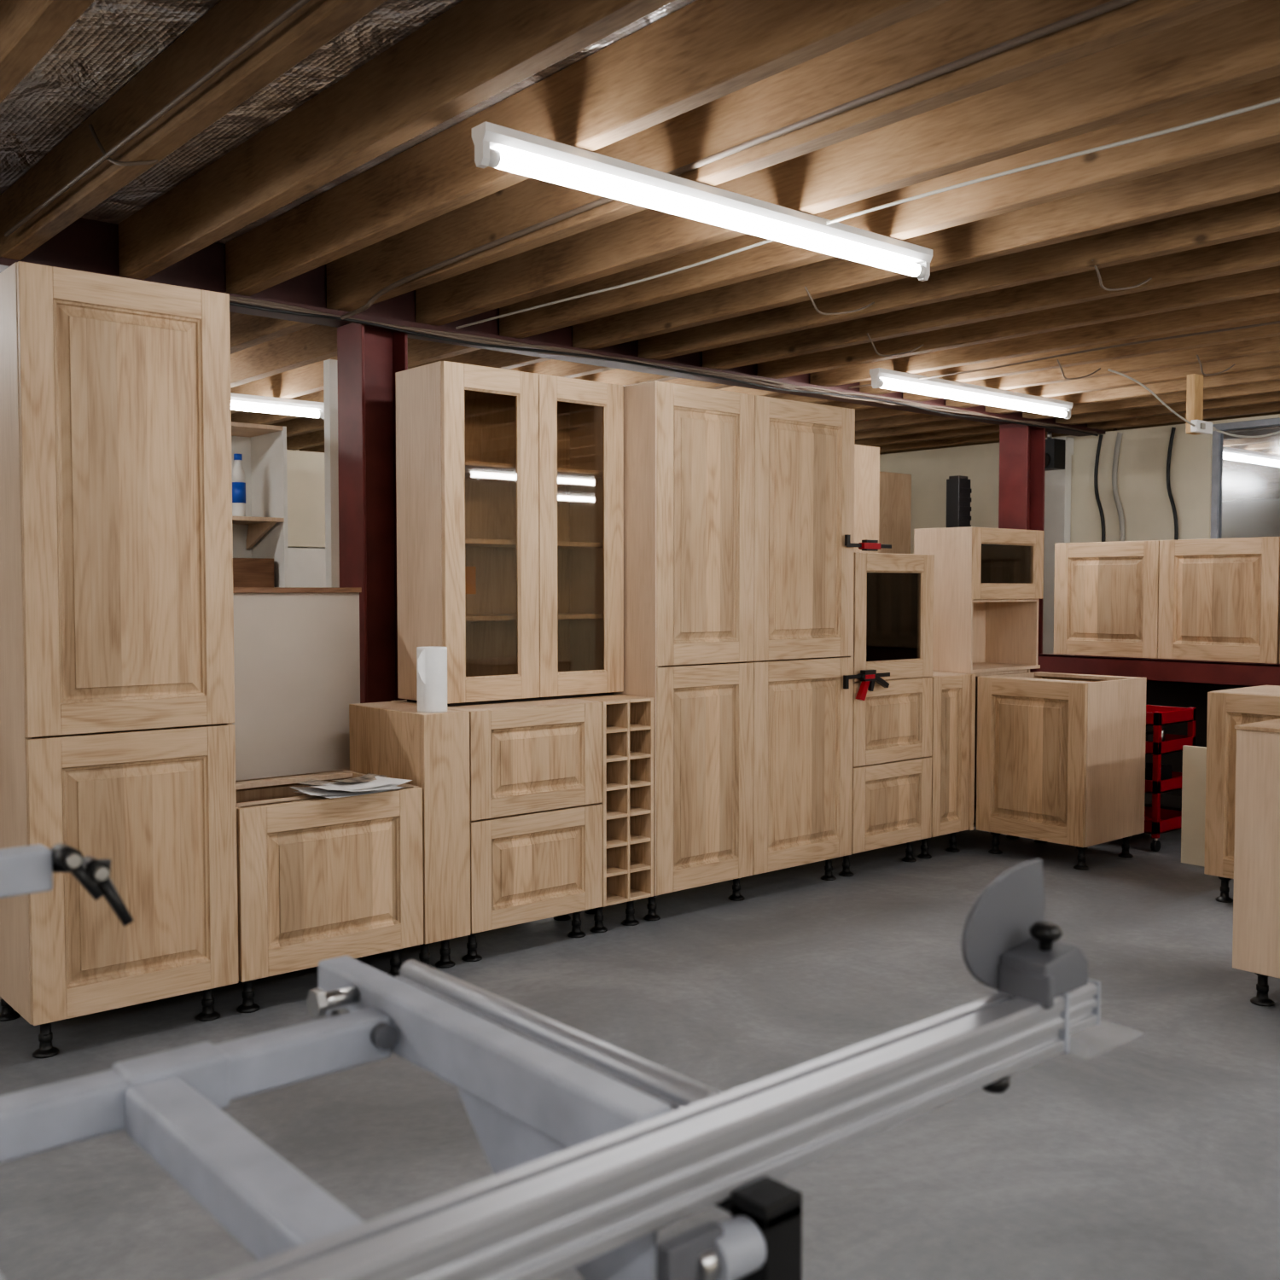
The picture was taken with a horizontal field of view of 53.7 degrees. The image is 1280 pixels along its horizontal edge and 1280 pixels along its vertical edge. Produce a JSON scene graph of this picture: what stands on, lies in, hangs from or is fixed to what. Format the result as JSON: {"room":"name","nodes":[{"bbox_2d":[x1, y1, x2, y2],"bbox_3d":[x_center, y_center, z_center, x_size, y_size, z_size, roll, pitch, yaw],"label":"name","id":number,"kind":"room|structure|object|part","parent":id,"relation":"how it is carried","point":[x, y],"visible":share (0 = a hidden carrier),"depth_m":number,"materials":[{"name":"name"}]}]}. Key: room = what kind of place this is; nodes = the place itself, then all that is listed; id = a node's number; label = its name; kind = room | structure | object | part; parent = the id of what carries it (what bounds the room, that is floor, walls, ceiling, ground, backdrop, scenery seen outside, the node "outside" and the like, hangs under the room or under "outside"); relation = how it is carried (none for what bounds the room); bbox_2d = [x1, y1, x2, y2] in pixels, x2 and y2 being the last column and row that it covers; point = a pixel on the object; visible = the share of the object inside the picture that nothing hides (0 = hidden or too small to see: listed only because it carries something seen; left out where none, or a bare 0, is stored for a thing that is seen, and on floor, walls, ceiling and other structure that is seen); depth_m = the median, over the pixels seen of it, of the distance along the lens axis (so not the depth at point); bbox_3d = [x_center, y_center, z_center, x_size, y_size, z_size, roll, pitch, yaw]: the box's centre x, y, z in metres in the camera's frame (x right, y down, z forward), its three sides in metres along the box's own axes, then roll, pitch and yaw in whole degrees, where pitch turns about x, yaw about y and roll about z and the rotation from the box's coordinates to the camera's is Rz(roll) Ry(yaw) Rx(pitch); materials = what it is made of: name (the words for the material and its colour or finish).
{"room":"woodworking shop","nodes":[
{"label":"woodworking shop","id":0,"kind":"room"},
{"bbox_2d":[0,0,1279,501],"bbox_3d":[2.663,-1.480,6.838,18.942,0.205,13.160,-2,3,-41],"label":"ceiling","id":1,"kind":"structure","parent":0,"point":[1195,211],"depth_m":3.70,"materials":[{"name":"brown wood"}]},
{"bbox_2d":[88,124,157,165],"bbox_3d":[-1.361,-1.307,3.306,0.339,0.162,0.055,2,3,34],"label":"electrical cable","id":2,"kind":"object","parent":1,"relation":"attached to","point":[116,162],"visible":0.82,"depth_m":3.27,"materials":[{"name":"grey plastic"}]},
{"bbox_2d":[4,0,310,237],"bbox_3d":[-0.649,-1.224,2.426,0.014,0.013,4.200,-2,3,-41],"label":"conduit pipe","id":3,"kind":"object","parent":1,"relation":"attached to","point":[299,3],"visible":1,"depth_m":2.92,"materials":[{"name":"grey metal"}]},
{"bbox_2d":[230,392,324,419],"bbox_3d":[-2.492,-1.335,6.969,1.650,0.095,0.060,-2,3,-41],"label":"light","id":4,"kind":"object","parent":1,"relation":"attached to","point":[234,397],"visible":0.35,"depth_m":7.29,"materials":[{"name":"white plastic"}]},
{"bbox_2d":[0,0,695,244],"bbox_3d":[2.658,-1.605,6.828,19.400,0.045,13.400,-2,3,-41],"label":"insulation","id":5,"kind":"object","parent":1,"relation":"attached to","point":[113,41],"depth_m":3.26,"materials":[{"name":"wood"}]},
{"bbox_2d":[0,217,1105,436],"bbox_3d":[-1.115,-1.400,5.182,11.280,0.229,0.200,-2,3,-41],"label":"steel ceiling beam","id":6,"kind":"object","parent":1,"relation":"attached to","point":[87,245],"visible":0.44,"depth_m":5.11,"materials":[{"name":"metal"}]},
{"bbox_2d":[1044,431,1065,471],"bbox_3d":[2.810,-1.308,8.684,0.150,0.270,0.160,-2,3,-41],"label":"wall speaker","id":7,"kind":"object","parent":6,"relation":"attached to","point":[1055,448],"visible":0.53,"depth_m":8.62,"materials":[{"name":"black plastic"}]},
{"bbox_2d":[229,295,1040,425],"bbox_3d":[0.699,-1.342,6.588,6.300,0.034,0.023,-2,3,-41],"label":"electrical cable","id":8,"kind":"object","parent":1,"relation":"attached to","point":[230,296],"visible":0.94,"depth_m":6.04,"materials":[{"name":"grey plastic"}]},
{"bbox_2d":[232,297,1093,433],"bbox_3d":[0.707,-1.333,6.579,6.301,0.037,0.020,-2,3,-41],"label":"electrical cable","id":9,"kind":"object","parent":1,"relation":"attached to","point":[478,340],"visible":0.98,"depth_m":5.80,"materials":[{"name":"grey plastic"}]},
{"bbox_2d":[229,297,1096,433],"bbox_3d":[0.714,-1.325,6.571,6.300,0.040,0.022,-2,3,-41],"label":"electrical cable","id":10,"kind":"object","parent":1,"relation":"attached to","point":[230,299],"visible":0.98,"depth_m":5.75,"materials":[{"name":"grey plastic"}]},
{"bbox_2d":[229,302,1098,436],"bbox_3d":[0.722,-1.314,6.562,6.300,0.036,0.020,-2,3,-41],"label":"electrical cable","id":11,"kind":"object","parent":1,"relation":"attached to","point":[230,303],"visible":0.98,"depth_m":5.79,"materials":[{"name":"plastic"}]},
{"bbox_2d":[471,121,932,281],"bbox_3d":[0.274,-1.197,3.561,1.730,0.095,0.060,-2,3,-41],"label":"light","id":12,"kind":"object","parent":1,"relation":"attached to","point":[496,146],"visible":1,"depth_m":3.41,"materials":[{"name":"white plastic"}]},
{"bbox_2d":[340,0,1137,319],"bbox_3d":[0.642,-1.215,2.808,0.028,0.118,5.500,-2,3,-41],"label":"conduit pipe","id":13,"kind":"object","parent":1,"relation":"attached to","point":[1113,4],"visible":0.98,"depth_m":3.04,"materials":[{"name":"grey metal"}]},
{"bbox_2d":[804,285,874,314],"bbox_3d":[0.761,-1.276,4.826,0.405,0.087,0.026,-2,3,-41],"label":"electrical cable","id":14,"kind":"object","parent":1,"relation":"attached to","point":[805,288],"visible":1,"depth_m":4.80,"materials":[{"name":"grey plastic"}]},
{"bbox_2d":[455,98,1279,329],"bbox_3d":[0.661,-1.233,3.648,0.032,0.022,4.350,-2,3,-41],"label":"electrical cable","id":15,"kind":"object","parent":1,"relation":"attached to","point":[1277,100],"visible":0.92,"depth_m":3.41,"materials":[{"name":"white plastic"}]},
{"bbox_2d":[866,332,924,356],"bbox_3d":[1.146,-1.311,5.682,0.405,0.087,0.026,-2,3,-41],"label":"electrical cable","id":16,"kind":"object","parent":1,"relation":"attached to","point":[868,334],"visible":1,"depth_m":5.66,"materials":[{"name":"grey plastic"}]},
{"bbox_2d":[869,367,1072,418],"bbox_3d":[1.854,-1.332,6.901,1.800,0.095,0.060,-2,3,-41],"label":"light","id":17,"kind":"object","parent":1,"relation":"attached to","point":[877,374],"visible":1,"depth_m":6.80,"materials":[{"name":"white plastic"}]},
{"bbox_2d":[849,320,1279,388],"bbox_3d":[2.275,-1.311,5.523,0.017,0.027,3.500,-2,3,-41],"label":"electrical cable","id":18,"kind":"object","parent":1,"relation":"attached to","point":[1276,322],"visible":0.92,"depth_m":5.74,"materials":[{"name":"white plastic"}]},
{"bbox_2d":[1056,359,1100,379],"bbox_3d":[2.188,-1.337,6.310,0.405,0.087,0.026,-2,3,-41],"label":"electrical cable","id":19,"kind":"object","parent":1,"relation":"attached to","point":[1058,362],"visible":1,"depth_m":6.28,"materials":[{"name":"beige plastic"}]},
{"bbox_2d":[1092,259,1151,290],"bbox_3d":[1.688,-1.260,4.436,0.405,0.087,0.026,-2,3,-41],"label":"electrical cable","id":20,"kind":"object","parent":1,"relation":"attached to","point":[1095,266],"visible":1,"depth_m":4.41,"materials":[{"name":"grey plastic"}]},
{"bbox_2d":[1186,373,1215,435],"bbox_3d":[2.891,-1.215,6.517,0.210,0.300,0.090,-2,3,-41],"label":"batten","id":21,"kind":"object","parent":1,"relation":"hanging from","point":[1195,382],"visible":1,"depth_m":6.49,"materials":[{"name":"brown wood"}]},
{"bbox_2d":[1107,368,1195,426],"bbox_3d":[2.585,-1.218,6.343,0.514,0.269,0.059,-1,2,-15],"label":"cable","id":22,"kind":"object","parent":21,"relation":"attached to","point":[1108,369],"visible":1,"depth_m":6.31,"materials":[{"name":"white plastic"}]},
{"bbox_2d":[1196,354,1235,375],"bbox_3d":[2.817,-1.332,6.191,0.405,0.087,0.026,-2,3,-41],"label":"electrical cable","id":23,"kind":"object","parent":1,"relation":"attached to","point":[1197,357],"visible":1,"depth_m":6.16,"materials":[{"name":"grey plastic"}]},
{"bbox_2d":[1215,429,1279,438],"bbox_3d":[3.589,-1.208,6.547,1.214,0.308,0.093,0,2,6],"label":"cable","id":24,"kind":"object","parent":1,"relation":"hanging from","point":[1216,430],"visible":1,"depth_m":6.61,"materials":[{"name":"white plastic"}]},
{"bbox_2d":[1222,446,1279,466],"bbox_3d":[4.897,-1.463,10.139,1.700,0.095,0.060,-2,3,-41],"label":"light","id":25,"kind":"object","parent":1,"relation":"attached to","point":[1233,451],"visible":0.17,"depth_m":10.10,"materials":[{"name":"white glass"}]},
{"bbox_2d":[0,826,1279,1279],"bbox_3d":[2.658,1.120,6.939,19.400,0.100,13.400,-2,3,-41],"label":"floor","id":26,"kind":"structure","parent":0,"point":[1148,1149],"depth_m":3.45,"materials":[{"name":"concrete"}]},
{"bbox_2d":[0,261,238,1058],"bbox_3d":[-1.667,0.066,3.925,0.600,2.250,0.580,-2,3,-41],"label":"tall cabinet","id":27,"kind":"object","parent":26,"relation":"on","point":[118,732],"visible":1,"depth_m":3.68,"materials":[{"name":"brown wood"}]},
{"bbox_2d":[0,587,361,1001],"bbox_3d":[-1.791,0.495,4.402,1.780,1.355,0.100,-2,3,-41],"label":"wall","id":28,"kind":"structure","parent":26,"relation":"on","point":[297,650],"depth_m":4.77,"materials":[{"name":"beige paint"}]},
{"bbox_2d":[231,421,288,587],"bbox_3d":[-2.178,0.025,6.173,0.800,2.150,0.400,-2,3,-41],"label":"shelving","id":29,"kind":"object","parent":26,"relation":"on","point":[260,552],"visible":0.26,"depth_m":6.33,"materials":[{"name":"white wood"}]},
{"bbox_2d":[232,453,245,516],"bbox_3d":[-1.974,-0.758,6.211,0.070,0.310,0.070,-2,3,-41],"label":"glue bottle","id":30,"kind":"object","parent":29,"relation":"on","point":[238,474],"visible":0.84,"depth_m":6.19,"materials":[{"name":"white paint"}]},
{"bbox_2d":[286,449,325,587],"bbox_3d":[-1.699,0.039,6.914,0.750,2.062,0.500,-2,3,-41],"label":"cabinet","id":31,"kind":"object","parent":26,"relation":"on","point":[305,469],"visible":0.02,"depth_m":6.54,"materials":[{"name":"paint"}]},
{"bbox_2d":[235,769,423,1012],"bbox_3d":[-1.178,0.840,4.362,0.655,0.668,0.560,-2,3,-41],"label":"base cabinet","id":32,"kind":"object","parent":26,"relation":"on","point":[319,878],"visible":0.74,"depth_m":4.14,"materials":[{"name":"brown wood"}]},
{"bbox_2d":[289,773,412,798],"bbox_3d":[-0.962,0.490,4.256,0.388,0.034,0.277,-2,3,-41],"label":"papers","id":33,"kind":"object","parent":32,"relation":"on","point":[368,783],"visible":1,"depth_m":4.23,"materials":[{"name":"white paper"}]},
{"bbox_2d":[323,359,339,587],"bbox_3d":[-1.448,-0.102,5.977,0.050,2.420,0.060,-2,3,-41],"label":"post","id":34,"kind":"object","parent":26,"relation":"on","point":[330,372],"visible":0.29,"depth_m":5.93,"materials":[{"name":"paint"}]},
{"bbox_2d":[337,322,407,703],"bbox_3d":[-1.100,-0.075,5.242,0.270,2.425,0.270,-2,3,-41],"label":"steel column","id":35,"kind":"structure","parent":26,"relation":"on","point":[369,358],"depth_m":5.21,"materials":[{"name":"red metal"}]},
{"bbox_2d":[349,701,470,968],"bbox_3d":[-0.848,0.705,4.626,0.185,0.917,0.540,-2,3,-41],"label":"base cabinet","id":36,"kind":"object","parent":26,"relation":"on","point":[391,739],"visible":0.48,"depth_m":4.44,"materials":[{"name":"brown wood"}]},
{"bbox_2d":[416,646,447,713],"bbox_3d":[-0.745,0.139,4.442,0.138,0.228,0.106,-2,3,-41],"label":"paper towel roll","id":37,"kind":"object","parent":36,"relation":"on","point":[431,661],"visible":1,"depth_m":4.41,"materials":[{"name":"white paper"}]},
{"bbox_2d":[390,698,602,961],"bbox_3d":[-0.554,0.694,4.892,0.600,0.917,0.560,-2,3,-41],"label":"base cabinet","id":38,"kind":"object","parent":26,"relation":"on","point":[536,766],"visible":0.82,"depth_m":4.67,"materials":[{"name":"brown wood"}]},
{"bbox_2d":[395,360,623,706],"bbox_3d":[-0.499,-0.398,4.990,0.848,1.257,0.345,-2,3,-41],"label":"upper cabinet","id":39,"kind":"object","parent":38,"relation":"on","point":[509,484],"visible":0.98,"depth_m":4.90,"materials":[{"name":"brown wood"}]},
{"bbox_2d":[0,843,1099,1279],"bbox_3d":[-0.592,0.772,0.907,2.540,1.083,1.100,-2,3,-41],"label":"saw","id":40,"kind":"object","parent":26,"relation":"on","point":[592,1147],"visible":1,"depth_m":1.16,"materials":[{"name":"metal"}]},
{"bbox_3d":[-0.335,0.452,1.058,0.053,0.047,0.414,-2,3,-41],"label":"rail","id":41,"kind":"part","parent":40,"relation":"part of","materials":[{"name":"grey metal"}]},
{"bbox_3d":[-0.091,0.532,1.209,0.006,0.138,0.320,-2,3,-41],"label":"gusset plate","id":42,"kind":"part","parent":40,"relation":"part of","materials":[{"name":"grey paint"}]},
{"bbox_3d":[-0.116,0.421,1.321,0.065,0.052,0.530,-2,3,-41],"label":"guide rail","id":43,"kind":"part","parent":40,"relation":"part of","materials":[{"name":"metal"}]},
{"bbox_2d":[553,693,654,932],"bbox_3d":[-0.173,0.685,5.112,0.262,0.917,0.400,-2,3,-41],"label":"wine rack cabinet","id":44,"kind":"object","parent":26,"relation":"on","point":[628,721],"visible":0.51,"depth_m":5.02,"materials":[{"name":"brown wood"}]},
{"bbox_2d":[613,380,855,920],"bbox_3d":[0.334,0.037,5.637,1.212,2.170,0.584,-2,3,-41],"label":"tall cabinet","id":45,"kind":"object","parent":26,"relation":"on","point":[739,508],"visible":0.86,"depth_m":5.33,"materials":[{"name":"brown wood"}]},
{"bbox_2d":[843,669,890,700],"bbox_3d":[1.050,0.208,5.845,0.325,0.140,0.042,-2,3,-41],"label":"clamp","id":46,"kind":"object","parent":45,"relation":"attached to","point":[868,677],"visible":1,"depth_m":5.82,"materials":[{"name":"black plastic"}]},
{"bbox_2d":[844,534,891,551],"bbox_3d":[1.054,-0.446,5.821,0.325,0.070,0.042,-2,3,-41],"label":"clamp","id":47,"kind":"object","parent":45,"relation":"attached to","point":[866,544],"visible":1,"depth_m":5.79,"materials":[{"name":"black plastic"}]},
{"bbox_2d":[854,444,879,552],"bbox_3d":[1.256,-0.109,8.125,0.500,2.260,0.300,-2,3,-41],"label":"carcass","id":48,"kind":"object","parent":26,"relation":"on","point":[866,458],"visible":0.11,"depth_m":8.06,"materials":[{"name":"brown wood"}]},
{"bbox_2d":[837,676,932,876],"bbox_3d":[1.032,0.639,6.249,0.600,0.917,0.560,-2,3,-41],"label":"base cabinet","id":49,"kind":"object","parent":26,"relation":"on","point":[893,727],"visible":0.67,"depth_m":6.03,"materials":[{"name":"brown wood"}]},
{"bbox_2d":[853,552,934,681],"bbox_3d":[1.107,-0.117,6.146,0.600,0.600,0.340,-2,3,-41],"label":"wall cabinet","id":50,"kind":"object","parent":49,"relation":"on","point":[893,593],"visible":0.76,"depth_m":6.03,"materials":[{"name":"brown wood"}]},
{"bbox_2d":[878,471,911,553],"bbox_3d":[1.613,-0.129,9.353,0.720,2.200,0.400,-2,3,-41],"label":"carcass","id":51,"kind":"object","parent":26,"relation":"on","point":[895,488],"visible":0.13,"depth_m":9.28,"materials":[{"name":"brown wood"}]},
{"bbox_2d":[917,669,1029,858],"bbox_3d":[1.608,0.619,6.735,0.900,0.917,0.572,-2,3,-41],"label":"base cabinet","id":52,"kind":"object","parent":26,"relation":"on","point":[954,740],"visible":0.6,"depth_m":6.36,"materials":[{"name":"brown wood"}]},
{"bbox_2d":[913,526,1043,673],"bbox_3d":[1.821,-0.217,6.784,0.660,0.748,0.363,-2,3,-41],"label":"wall cabinet","id":53,"kind":"object","parent":52,"relation":"on","point":[988,583],"visible":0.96,"depth_m":6.62,"materials":[{"name":"brown wood"}]},
{"bbox_2d":[946,475,971,527],"bbox_3d":[2.097,-0.034,8.362,0.300,2.090,0.240,-2,3,-41],"label":"speaker stand","id":54,"kind":"object","parent":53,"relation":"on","point":[958,490],"visible":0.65,"depth_m":8.28,"materials":[{"name":"plastic"}]},
{"bbox_2d":[998,423,1045,672],"bbox_3d":[2.506,-0.200,8.330,0.270,2.425,0.270,-2,3,-41],"label":"steel column","id":55,"kind":"structure","parent":26,"relation":"on","point":[1021,447],"depth_m":8.27,"materials":[{"name":"red metal"}]},
{"bbox_2d":[976,671,1146,869],"bbox_3d":[2.128,0.639,6.402,0.580,0.905,0.600,-2,3,-41],"label":"base cabinet","id":56,"kind":"object","parent":26,"relation":"on","point":[1061,759],"visible":1,"depth_m":6.19,"materials":[{"name":"brown wood"}]},
{"bbox_2d":[1036,653,1279,811],"bbox_3d":[3.576,0.608,6.414,0.460,0.965,3.240,-2,3,-41],"label":"rack","id":57,"kind":"object","parent":26,"relation":"on","point":[1170,683],"visible":0.28,"depth_m":7.13,"materials":[{"name":"red metal"}]},
{"bbox_2d":[1053,536,1279,663],"bbox_3d":[2.967,-0.226,7.030,0.340,0.650,1.270,-2,3,-41],"label":"upper cabinet","id":58,"kind":"object","parent":57,"relation":"on","point":[1207,599],"visible":1,"depth_m":6.86,"materials":[{"name":"brown wood"}]},
{"bbox_2d":[1144,704,1196,851],"bbox_3d":[2.664,0.717,6.756,0.430,0.719,0.420,-2,3,-41],"label":"trolley","id":59,"kind":"object","parent":26,"relation":"on","point":[1160,778],"visible":0.39,"depth_m":6.55,"materials":[{"name":"paint"}]},
{"bbox_2d":[1181,744,1206,866],"bbox_3d":[2.818,0.811,6.154,0.140,0.580,0.300,-2,3,-41],"label":"panel","id":60,"kind":"object","parent":26,"relation":"on","point":[1194,758],"visible":0.3,"depth_m":6.18,"materials":[{"name":"brown wood"}]},
{"bbox_2d":[1204,685,1279,902],"bbox_3d":[2.845,0.677,5.394,0.580,0.910,0.600,-2,3,-41],"label":"base cabinet","id":61,"kind":"object","parent":26,"relation":"on","point":[1226,708],"visible":0.59,"depth_m":5.38,"materials":[{"name":"brown wood"}]},
{"bbox_2d":[1232,718,1279,1006],"bbox_3d":[2.339,0.732,4.053,0.596,0.910,0.608,-2,3,-41],"label":"base cabinet","id":62,"kind":"object","parent":26,"relation":"on","point":[1256,894],"visible":1,"depth_m":4.04,"materials":[{"name":"brown wood"}]},
{"bbox_2d":[879,413,1279,655],"bbox_3d":[3.994,-0.195,8.031,0.120,2.440,13.160,-2,3,-41],"label":"wall","id":63,"kind":"structure","parent":0,"point":[1144,499],"depth_m":8.76,"materials":[{"name":"beige paint"}]},
{"bbox_2d":[1042,436,1073,655],"bbox_3d":[2.980,-0.226,9.045,0.100,2.420,0.180,-2,3,-41],"label":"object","id":64,"kind":"structure","parent":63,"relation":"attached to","point":[1057,483],"depth_m":9.01,"materials":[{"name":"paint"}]},
{"bbox_2d":[1093,434,1105,541],"bbox_3d":[3.201,-0.668,8.807,0.034,1.522,0.088,-2,3,-41],"label":"cable","id":65,"kind":"object","parent":63,"relation":"attached to","point":[1100,439],"visible":0.62,"depth_m":8.79,"materials":[{"name":"black plastic"}]},
{"bbox_2d":[1111,432,1124,541],"bbox_3d":[3.292,-0.664,8.701,0.046,1.523,0.100,-2,3,-41],"label":"cable","id":66,"kind":"object","parent":63,"relation":"attached to","point":[1114,470],"visible":0.59,"depth_m":8.68,"materials":[{"name":"white plastic"}]},
{"bbox_2d":[1166,427,1178,540],"bbox_3d":[3.539,-0.652,8.413,0.034,1.522,0.088,-2,3,-41],"label":"cable","id":67,"kind":"object","parent":63,"relation":"attached to","point":[1171,441],"visible":0.59,"depth_m":8.39,"materials":[{"name":"black plastic"}]},
{"bbox_2d":[1210,418,1279,538],"bbox_3d":[4.752,-0.799,7.115,0.070,1.120,3.060,-2,3,-41],"label":"window","id":68,"kind":"structure","parent":63,"relation":"in","point":[1218,438],"depth_m":8.23,"materials":[{"name":"grey paint"}]},
{"bbox_2d":[1221,498,1279,538],"bbox_3d":[9.977,-0.510,13.151,0.120,2.655,13.400,-2,3,-41],"label":"wall","id":69,"kind":"structure","parent":0,"point":[1259,518],"depth_m":15.77,"materials":[{"name":"white paint"}]}
]}

